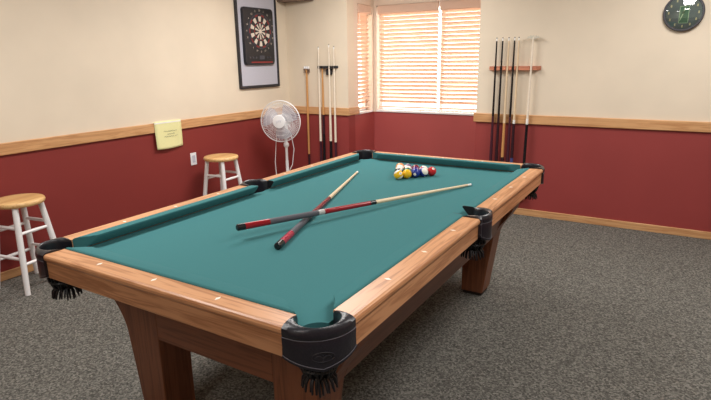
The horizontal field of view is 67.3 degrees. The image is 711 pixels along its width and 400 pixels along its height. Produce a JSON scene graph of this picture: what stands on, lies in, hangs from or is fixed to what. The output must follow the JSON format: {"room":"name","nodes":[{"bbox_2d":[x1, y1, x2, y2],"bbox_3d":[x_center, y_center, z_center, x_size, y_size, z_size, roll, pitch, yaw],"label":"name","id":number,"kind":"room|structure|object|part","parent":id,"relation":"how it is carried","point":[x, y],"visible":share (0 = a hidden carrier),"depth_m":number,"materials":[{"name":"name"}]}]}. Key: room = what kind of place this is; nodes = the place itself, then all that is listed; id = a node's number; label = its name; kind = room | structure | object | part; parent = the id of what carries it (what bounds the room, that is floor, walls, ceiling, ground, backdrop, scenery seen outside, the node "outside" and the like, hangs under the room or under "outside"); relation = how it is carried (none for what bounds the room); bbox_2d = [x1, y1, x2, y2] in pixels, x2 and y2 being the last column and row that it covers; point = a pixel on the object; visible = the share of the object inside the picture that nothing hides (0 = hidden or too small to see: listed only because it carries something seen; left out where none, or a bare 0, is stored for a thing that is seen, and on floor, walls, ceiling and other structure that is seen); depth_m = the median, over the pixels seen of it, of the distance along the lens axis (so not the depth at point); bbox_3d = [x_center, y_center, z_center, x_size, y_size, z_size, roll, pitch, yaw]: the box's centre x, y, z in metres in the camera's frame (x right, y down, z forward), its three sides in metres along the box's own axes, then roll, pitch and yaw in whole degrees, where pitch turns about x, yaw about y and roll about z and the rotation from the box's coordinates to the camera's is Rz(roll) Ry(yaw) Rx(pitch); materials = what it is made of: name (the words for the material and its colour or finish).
{"room":"billiard room","nodes":[
{"label":"billiard room","id":0,"kind":"room"},
{"bbox_2d":[0,0,291,271],"bbox_3d":[-2.647,-0.583,3.336,0.140,2.440,7.290,8,17,30],"label":"wall","id":1,"kind":"structure","parent":0,"point":[67,67],"depth_m":4.37,"materials":[{"name":"beige paint"}]},
{"bbox_2d":[0,264,33,281],"bbox_3d":[-2.563,0.575,3.600,0.014,0.064,7.010,8,17,30],"label":"baseboard","id":2,"kind":"structure","parent":1,"relation":"attached to","point":[14,272],"depth_m":3.79,"materials":[{"name":"brown wood"}]},
{"bbox_2d":[0,106,289,155],"bbox_3d":[-2.574,-0.273,3.374,0.020,0.083,7.010,8,17,30],"label":"trim","id":3,"kind":"structure","parent":1,"relation":"attached to","point":[8,148],"depth_m":4.27,"materials":[{"name":"brown wood"}]},
{"bbox_2d":[154,119,182,149],"bbox_3d":[-1.682,-0.591,4.805,0.032,0.249,0.301,8,17,30],"label":"paper note","id":4,"kind":"object","parent":1,"relation":"attached to","point":[168,134],"visible":1,"depth_m":4.79,"materials":[{"name":"yellow paper"}]},
{"bbox_2d":[190,152,196,165],"bbox_3d":[-1.548,-0.393,5.106,0.008,0.118,0.072,8,17,30],"label":"wall plate","id":5,"kind":"object","parent":1,"relation":"attached to","point":[192,155],"visible":1,"depth_m":5.10,"materials":[{"name":"white plastic"}]},
{"bbox_2d":[233,0,279,88],"bbox_3d":[-1.034,-1.702,5.651,0.027,1.007,0.636,8,17,30],"label":"backboard","id":6,"kind":"object","parent":1,"relation":"attached to","point":[250,76],"visible":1,"depth_m":5.65,"materials":[{"name":"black plastic"}]},
{"bbox_2d":[240,6,274,64],"bbox_3d":[-1.020,-1.722,5.629,0.038,0.575,0.472,8,17,30],"label":"dartboard","id":7,"kind":"object","parent":6,"relation":"attached to","point":[256,23],"visible":1,"depth_m":5.59,"materials":[{"name":"black plastic"}]},
{"bbox_2d":[285,0,355,169],"bbox_3d":[-0.394,-1.334,6.050,0.813,2.440,0.140,8,17,30],"label":"wall","id":8,"kind":"structure","parent":0,"point":[310,25],"depth_m":5.94,"materials":[{"name":"beige paint"}]},
{"bbox_2d":[277,0,312,2],"bbox_3d":[-0.657,-2.189,5.806,0.398,0.050,0.143,8,17,30],"label":"corner shelf","id":9,"kind":"object","parent":8,"relation":"attached to","point":[282,1],"visible":1,"depth_m":5.82,"materials":[{"name":"brown wood"}]},
{"bbox_2d":[291,106,349,115],"bbox_3d":[-0.413,-1.013,6.053,0.813,0.083,0.020,8,17,30],"label":"trim","id":10,"kind":"structure","parent":8,"relation":"attached to","point":[301,109],"depth_m":6.02,"materials":[{"name":"brown wood"}]},
{"bbox_2d":[317,66,337,74],"bbox_3d":[-0.308,-0.867,5.997,0.262,1.241,0.070,8,17,30],"label":"cue rack","id":11,"kind":"object","parent":8,"relation":"attached to","point":[327,73],"visible":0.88,"depth_m":5.84,"materials":[{"name":"black plastic"}]},
{"bbox_2d":[318,47,322,161],"bbox_3d":[-0.399,-0.983,6.011,0.033,1.430,0.033,8,17,30],"label":"pool cue","id":12,"kind":"object","parent":11,"relation":"on","point":[320,125],"visible":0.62,"depth_m":6.01,"materials":[{"name":"beige wood"}]},
{"bbox_2d":[321,68,325,160],"bbox_3d":[-0.359,-0.866,6.017,0.033,1.200,0.033,8,17,30],"label":"pool cue","id":13,"kind":"object","parent":11,"relation":"on","point":[323,112],"visible":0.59,"depth_m":6.00,"materials":[{"name":"brown wood"}]},
{"bbox_2d":[328,44,332,158],"bbox_3d":[-0.281,-0.976,5.939,0.037,1.450,0.037,8,17,30],"label":"pool cue","id":14,"kind":"object","parent":11,"relation":"on","point":[330,118],"visible":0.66,"depth_m":5.93,"materials":[{"name":"beige wood"}]},
{"bbox_2d":[333,46,336,156],"bbox_3d":[-0.226,-0.959,5.909,0.031,1.430,0.031,8,17,30],"label":"pool cue","id":15,"kind":"object","parent":11,"relation":"on","point":[335,130],"visible":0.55,"depth_m":5.89,"materials":[{"name":"beige wood"}]},
{"bbox_3d":[-0.550,-1.456,6.004,0.060,0.040,0.039,8,17,30],"label":"wall hook","id":16,"kind":"object","parent":8,"relation":"attached to","visible":0},
{"bbox_2d":[304,66,309,164],"bbox_3d":[-0.545,-0.876,6.158,0.078,1.294,0.025,8,17,30],"label":"stick","id":17,"kind":"object","parent":16,"relation":"hanging from","point":[306,68],"visible":0.88,"depth_m":6.12,"materials":[{"name":"brown wood"}]},
{"bbox_2d":[0,214,710,399],"bbox_3d":[0.226,0.955,2.314,6.573,0.100,7.993,8,17,30],"label":"floor","id":18,"kind":"structure","parent":0,"point":[568,310],"depth_m":2.89,"materials":[{"name":"carpet"}]},
{"bbox_2d":[0,193,55,295],"bbox_3d":[-2.238,0.285,3.619,0.330,0.610,0.329,5,16,22],"label":"bar stool","id":19,"kind":"object","parent":18,"relation":"on","point":[22,201],"visible":0.91,"depth_m":3.52,"materials":[{"name":"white wood"}]},
{"bbox_3d":[-2.173,0.338,3.473,0.039,0.580,0.117,-7,16,-21],"label":"leg","id":20,"kind":"part","parent":19,"relation":"part of","materials":[{"name":"white paint"}]},
{"bbox_3d":[-2.243,0.007,3.546,0.322,0.036,0.322,5,16,22],"label":"seat","id":21,"kind":"part","parent":19,"relation":"part of","materials":[{"name":"brown wood"}]},
{"bbox_3d":[-2.304,0.261,3.772,0.039,0.580,0.117,-7,16,-21],"label":"leg","id":22,"kind":"part","parent":19,"relation":"part of","materials":[{"name":"white paint"}]},
{"bbox_3d":[-2.083,0.281,3.685,0.117,0.580,0.039,-7,16,-23],"label":"leg","id":23,"kind":"part","parent":19,"relation":"part of","materials":[{"name":"white paint"}]},
{"bbox_2d":[203,153,241,195],"bbox_3d":[-1.262,-0.122,5.102,0.330,0.610,0.329,7,17,26],"label":"bar stool","id":24,"kind":"object","parent":18,"relation":"on","point":[221,158],"visible":0.7,"depth_m":5.00,"materials":[{"name":"white paint"}]},
{"bbox_3d":[-1.422,-0.091,5.057,0.117,0.580,0.039,-6,16,-18],"label":"leg","id":25,"kind":"part","parent":24,"relation":"part of","materials":[{"name":"white paint"}]},
{"bbox_3d":[-1.267,-0.399,5.029,0.322,0.036,0.322,7,17,26],"label":"seat","id":26,"kind":"part","parent":24,"relation":"part of","materials":[{"name":"brown wood"}]},
{"bbox_3d":[-1.314,-0.147,5.261,0.039,0.580,0.117,-5,15,-16],"label":"leg","id":27,"kind":"part","parent":24,"relation":"part of","materials":[{"name":"white paint"}]},
{"bbox_3d":[-1.210,-0.067,4.951,0.039,0.580,0.117,-5,15,-16],"label":"leg","id":28,"kind":"part","parent":24,"relation":"part of","materials":[{"name":"white paint"}]},
{"bbox_3d":[-1.102,-0.122,5.155,0.117,0.580,0.039,-6,16,-18],"label":"leg","id":29,"kind":"part","parent":24,"relation":"part of","materials":[{"name":"white paint"}]},
{"bbox_2d":[261,100,300,174],"bbox_3d":[-0.776,-0.529,5.701,0.489,1.074,0.442,-6,16,-19],"label":"pedestal fan","id":30,"kind":"object","parent":18,"relation":"on","point":[281,122],"visible":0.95,"depth_m":5.51,"materials":[{"name":"white plastic"}]},
{"bbox_3d":[-0.874,-0.863,5.531,0.169,0.181,0.040,2,15,12],"label":"blade","id":31,"kind":"part","parent":30,"relation":"part of","materials":[{"name":"white plastic"}]},
{"bbox_3d":[-0.747,-0.709,5.536,0.199,0.158,0.031,7,17,27],"label":"blade","id":32,"kind":"part","parent":30,"relation":"part of","materials":[{"name":"white plastic"}]},
{"bbox_3d":[-0.855,-0.427,5.843,0.437,0.802,0.109,2,15,12],"label":"power cord","id":33,"kind":"part","parent":30,"relation":"part of","materials":[{"name":"white plastic"}]},
{"bbox_3d":[-0.679,-0.894,5.480,0.163,0.182,0.040,2,15,12],"label":"blade","id":34,"kind":"part","parent":30,"relation":"part of","materials":[{"name":"white plastic"}]},
{"bbox_2d":[35,150,544,399],"bbox_3d":[-0.013,0.364,2.790,1.437,0.808,2.510,8,17,30],"label":"pool table","id":35,"kind":"object","parent":18,"relation":"on","point":[298,317],"visible":0.99,"depth_m":2.06,"materials":[{"name":"green fabric"}]},
{"bbox_3d":[-0.871,0.557,2.259,0.310,0.688,0.151,8,17,30],"label":"leg","id":36,"kind":"part","parent":35,"relation":"part of","materials":[{"name":"brown wood"}]},
{"bbox_3d":[-0.883,0.082,2.537,0.078,0.092,1.033,8,17,30],"label":"rail","id":37,"kind":"part","parent":35,"relation":"part of","materials":[{"name":"brown wood"}]},
{"bbox_2d":[73,185,257,246],"bbox_3d":[-0.820,0.058,2.507,0.054,0.048,1.030,8,17,30],"label":"cushion","id":38,"kind":"object","parent":35,"relation":"on","point":[108,236],"depth_m":2.41,"materials":[{"name":"green fabric"}]},
{"bbox_3d":[-0.643,0.299,1.700,1.104,0.092,0.078,8,17,30],"label":"rail","id":39,"kind":"part","parent":35,"relation":"part of","materials":[{"name":"brown wood"}]},
{"bbox_2d":[65,247,294,313],"bbox_3d":[-0.609,0.255,1.748,1.074,0.048,0.054,8,17,30],"label":"cushion","id":40,"kind":"object","parent":35,"relation":"on","point":[256,298],"depth_m":1.68,"materials":[{"name":"green fabric"}]},
{"bbox_3d":[-0.522,0.436,1.939,0.580,0.302,0.035,8,17,30],"label":"cabinet panel","id":41,"kind":"part","parent":35,"relation":"part of","materials":[{"name":"brown wood"}]},
{"bbox_3d":[-0.270,-0.186,3.519,0.078,0.092,1.033,8,17,30],"label":"rail","id":42,"kind":"part","parent":35,"relation":"part of","materials":[{"name":"brown wood"}]},
{"bbox_2d":[270,153,358,187],"bbox_3d":[-0.220,-0.204,3.467,0.054,0.048,1.030,8,17,30],"label":"cushion","id":43,"kind":"object","parent":35,"relation":"on","point":[289,179],"depth_m":3.38,"materials":[{"name":"green fabric"}]},
{"bbox_2d":[274,171,357,249],"bbox_3d":[-0.144,-0.002,2.756,0.029,0.029,1.470,2,15,12],"label":"pool cue","id":44,"kind":"object","parent":35,"relation":"on","point":[279,244],"visible":0.94,"depth_m":2.33,"materials":[{"name":"red wood"}]},
{"bbox_3d":[-0.109,0.663,1.811,0.310,0.688,0.151,8,17,30],"label":"leg","id":45,"kind":"part","parent":35,"relation":"part of","materials":[{"name":"brown wood"}]},
{"bbox_2d":[236,183,471,230],"bbox_3d":[0.090,0.012,2.617,1.460,0.029,0.029,-10,17,-37],"label":"pool cue","id":46,"kind":"object","parent":35,"relation":"on","point":[254,224],"visible":1,"depth_m":2.43,"materials":[{"name":"red wood"}]},
{"bbox_2d":[394,170,402,178],"bbox_3d":[0.261,-0.153,3.237,0.057,0.057,0.057,-11,18,-33],"label":"ball","id":47,"kind":"object","parent":35,"relation":"on","point":[398,174],"visible":1,"depth_m":3.22,"materials":[{"name":"yellow plastic"}]},
{"bbox_2d":[334,213,462,308],"bbox_3d":[0.183,0.198,1.919,0.054,0.048,1.030,8,17,30],"label":"cushion","id":48,"kind":"object","parent":35,"relation":"on","point":[347,293],"depth_m":1.79,"materials":[{"name":"green fabric"}]},
{"bbox_3d":[0.234,0.238,1.882,0.078,0.092,1.033,8,17,30],"label":"rail","id":49,"kind":"part","parent":35,"relation":"part of","materials":[{"name":"brown wood"}]},
{"bbox_2d":[403,169,411,178],"bbox_3d":[0.314,-0.160,3.259,0.057,0.057,0.057,-12,18,-36],"label":"ball","id":50,"kind":"object","parent":35,"relation":"on","point":[407,173],"visible":0.97,"depth_m":3.24,"materials":[{"name":"yellow plastic"}]},
{"bbox_2d":[411,168,419,177],"bbox_3d":[0.368,-0.166,3.280,0.057,0.057,0.057,-11,18,-34],"label":"ball","id":51,"kind":"object","parent":35,"relation":"on","point":[415,172],"visible":0.97,"depth_m":3.26,"materials":[{"name":"blue plastic"}]},
{"bbox_2d":[419,167,427,176],"bbox_3d":[0.421,-0.173,3.302,0.057,0.057,0.057,-9,17,-29],"label":"ball","id":52,"kind":"object","parent":35,"relation":"on","point":[423,171],"visible":0.91,"depth_m":3.28,"materials":[{"name":"plastic"}]},
{"bbox_3d":[0.437,0.277,2.485,0.145,0.302,1.704,8,17,30],"label":"cabinet panel","id":53,"kind":"part","parent":35,"relation":"part of","materials":[{"name":"brown wood"}]},
{"bbox_2d":[427,167,435,175],"bbox_3d":[0.474,-0.179,3.324,0.057,0.057,0.057,12,19,40],"label":"ball","id":54,"kind":"object","parent":35,"relation":"on","point":[431,170],"visible":0.98,"depth_m":3.30,"materials":[{"name":"red plastic"}]},
{"bbox_2d":[373,152,519,170],"bbox_3d":[0.572,-0.262,3.638,1.074,0.048,0.054,8,17,30],"label":"cushion","id":55,"kind":"object","parent":35,"relation":"on","point":[382,157],"depth_m":3.61,"materials":[{"name":"green fabric"}]},
{"bbox_3d":[0.607,-0.248,3.701,1.104,0.092,0.078,8,17,30],"label":"rail","id":56,"kind":"part","parent":35,"relation":"part of","materials":[{"name":"brown wood"}]},
{"bbox_3d":[0.847,0.245,3.340,0.310,0.688,0.151,8,17,30],"label":"leg","id":57,"kind":"part","parent":35,"relation":"part of","materials":[{"name":"brown wood"}]},
{"bbox_2d":[463,168,528,207],"bbox_3d":[0.783,-0.065,2.879,0.054,0.048,1.030,8,17,30],"label":"cushion","id":58,"kind":"object","parent":35,"relation":"on","point":[493,191],"depth_m":2.76,"materials":[{"name":"green fabric"}]},
{"bbox_3d":[0.847,-0.031,2.864,0.078,0.092,1.033,8,17,30],"label":"rail","id":59,"kind":"part","parent":35,"relation":"part of","materials":[{"name":"brown wood"}]},
{"bbox_2d":[353,0,374,150],"bbox_3d":[0.081,-1.375,6.179,0.140,2.440,0.583,8,17,30],"label":"wall","id":60,"kind":"structure","parent":0,"point":[364,123],"depth_m":6.15,"materials":[{"name":"beige paint"}]},
{"bbox_2d":[350,107,359,115],"bbox_3d":[-0.015,-0.992,5.947,0.020,0.083,0.208,8,17,30],"label":"trim","id":61,"kind":"structure","parent":60,"relation":"attached to","point":[354,110],"depth_m":5.94,"materials":[{"name":"brown wood"}]},
{"bbox_2d":[359,24,366,110],"bbox_3d":[0.020,-1.597,6.097,0.045,1.188,0.325,8,17,30],"label":"window","id":62,"kind":"structure","parent":60,"relation":"in","point":[363,104],"depth_m":6.30,"materials":[{"name":"white paint"}]},
{"bbox_2d":[357,4,370,108],"bbox_3d":[0.081,-1.606,6.033,0.072,1.133,0.279,8,17,30],"label":"window blind","id":63,"kind":"object","parent":62,"relation":"attached to","point":[363,10],"visible":0.78,"depth_m":6.03,"materials":[{"name":"white paint"}]},
{"bbox_3d":[0.053,-1.573,5.971,0.004,1.072,0.004,8,17,30],"label":"ladder cord","id":64,"kind":"part","parent":63,"relation":"part of","materials":[{"name":"white fabric"}]},
{"bbox_2d":[360,110,372,113],"bbox_3d":[0.105,-1.023,6.201,0.062,0.022,0.321,8,17,30],"label":"sill","id":65,"kind":"structure","parent":60,"relation":"attached to","point":[365,111],"depth_m":6.18,"materials":[{"name":"white paint"}]},
{"bbox_2d":[374,0,475,158],"bbox_3d":[0.874,-1.331,5.964,1.445,2.440,0.140,8,17,30],"label":"wall","id":66,"kind":"structure","parent":0,"point":[440,135],"depth_m":6.10,"materials":[{"name":"red paint"}]},
{"bbox_2d":[376,109,473,115],"bbox_3d":[0.847,-0.984,6.012,1.364,0.022,0.065,8,17,30],"label":"sill","id":67,"kind":"structure","parent":66,"relation":"attached to","point":[378,110],"depth_m":6.02,"materials":[{"name":"white paint"}]},
{"bbox_2d":[380,10,475,112],"bbox_3d":[0.884,-1.568,5.938,1.368,1.188,0.045,8,17,30],"label":"window","id":68,"kind":"structure","parent":66,"relation":"in","point":[381,103],"depth_m":6.02,"materials":[{"name":"white paint"}]},
{"bbox_2d":[377,1,439,108],"bbox_3d":[0.589,-1.608,6.010,0.735,1.133,0.072,8,17,30],"label":"window blind","id":69,"kind":"object","parent":68,"relation":"attached to","point":[429,10],"visible":1,"depth_m":6.00,"materials":[{"name":"white paint"}]},
{"bbox_3d":[0.603,-1.071,6.161,0.719,0.016,0.044,8,17,30],"label":"rail","id":70,"kind":"part","parent":69,"relation":"part of","materials":[{"name":"white plastic"}]},
{"bbox_3d":[0.770,-1.564,5.896,0.004,1.072,0.004,8,17,30],"label":"ladder cord","id":71,"kind":"part","parent":69,"relation":"part of","materials":[{"name":"white fabric"}]},
{"bbox_2d":[439,0,480,110],"bbox_3d":[1.172,-1.527,5.668,0.586,1.133,0.072,8,17,30],"label":"window blind","id":72,"kind":"object","parent":68,"relation":"attached to","point":[463,8],"visible":0.62,"depth_m":5.69,"materials":[{"name":"white paint"}]},
{"bbox_3d":[0.993,-1.533,5.765,0.004,1.072,0.004,8,17,30],"label":"ladder cord","id":73,"kind":"part","parent":72,"relation":"part of","materials":[{"name":"white fabric"}]},
{"bbox_3d":[1.186,-0.990,5.819,0.570,0.016,0.044,8,17,30],"label":"rail","id":74,"kind":"part","parent":72,"relation":"part of","materials":[{"name":"white plastic"}]},
{"bbox_2d":[474,0,710,231],"bbox_3d":[2.868,-0.880,4.136,3.915,2.440,0.140,8,17,30],"label":"wall","id":75,"kind":"structure","parent":0,"point":[621,59],"depth_m":4.54,"materials":[{"name":"beige paint"}]},
{"bbox_2d":[489,66,540,199],"bbox_3d":[1.438,-0.616,4.974,0.467,1.225,0.070,8,17,30],"label":"cue rack","id":76,"kind":"object","parent":75,"relation":"attached to","point":[490,67],"visible":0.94,"depth_m":4.79,"materials":[{"name":"brown wood"}]},
{"bbox_2d":[489,38,497,160],"bbox_3d":[1.290,-0.763,5.015,0.037,1.461,0.037,8,17,30],"label":"pool cue","id":77,"kind":"object","parent":76,"relation":"on","point":[493,103],"visible":0.6,"depth_m":4.99,"materials":[{"name":"black wood"}]},
{"bbox_2d":[495,37,503,160],"bbox_3d":[1.336,-0.757,4.988,0.037,1.461,0.037,8,17,30],"label":"pool cue","id":78,"kind":"object","parent":76,"relation":"on","point":[499,99],"visible":0.62,"depth_m":4.96,"materials":[{"name":"black wood"}]},
{"bbox_2d":[501,37,509,161],"bbox_3d":[1.384,-0.750,4.960,0.031,1.461,0.031,8,17,30],"label":"pool cue","id":79,"kind":"object","parent":76,"relation":"on","point":[506,83],"visible":0.65,"depth_m":4.93,"materials":[{"name":"brown wood"}]},
{"bbox_2d":[506,37,515,161],"bbox_3d":[1.428,-0.744,4.934,0.037,1.461,0.037,8,17,30],"label":"pool cue","id":80,"kind":"object","parent":76,"relation":"on","point":[511,92],"visible":0.64,"depth_m":4.91,"materials":[{"name":"black wood"}]},
{"bbox_2d":[510,37,519,162],"bbox_3d":[1.460,-0.739,4.915,0.031,1.461,0.031,8,17,30],"label":"pool cue","id":81,"kind":"object","parent":76,"relation":"on","point":[515,96],"visible":0.7,"depth_m":4.89,"materials":[{"name":"brown wood"}]},
{"bbox_2d":[522,35,539,163],"bbox_3d":[1.562,-0.731,4.854,0.106,1.472,0.031,8,17,30],"label":"stick","id":82,"kind":"object","parent":76,"relation":"on","point":[533,37],"visible":0.83,"depth_m":4.81,"materials":[{"name":"beige wood"}]},
{"bbox_3d":[1.565,-0.355,4.952,0.031,0.695,0.031,8,17,30],"label":"handle","id":83,"kind":"part","parent":82,"relation":"part of","materials":[{"name":"black wood"}]},
{"bbox_2d":[473,113,710,132],"bbox_3d":[2.823,-0.563,4.154,3.935,0.083,0.020,8,17,30],"label":"trim","id":84,"kind":"structure","parent":75,"relation":"attached to","point":[644,124],"depth_m":4.55,"materials":[{"name":"brown wood"}]},
{"bbox_2d":[513,208,710,239],"bbox_3d":[2.840,0.285,4.378,3.929,0.064,0.014,8,17,30],"label":"baseboard","id":85,"kind":"structure","parent":75,"relation":"attached to","point":[520,211],"depth_m":4.69,"materials":[{"name":"brown wood"}]},
{"bbox_2d":[663,0,704,31],"bbox_3d":[2.516,-1.437,4.091,0.278,0.278,0.046,8,17,30],"label":"wall clock","id":86,"kind":"object","parent":75,"relation":"attached to","point":[678,15],"visible":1,"depth_m":4.09,"materials":[{"name":"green plastic"}]},
{"label":"outside","id":87,"kind":"structure","parent":0,"visible":0},
{"bbox_2d":[358,79,477,110],"bbox_3d":[11.300,-3.952,21.046,60.000,0.100,36.207,8,17,30],"label":"ground","id":88,"kind":"structure","parent":87,"point":[438,80],"depth_m":23.04,"materials":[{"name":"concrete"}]}
]}

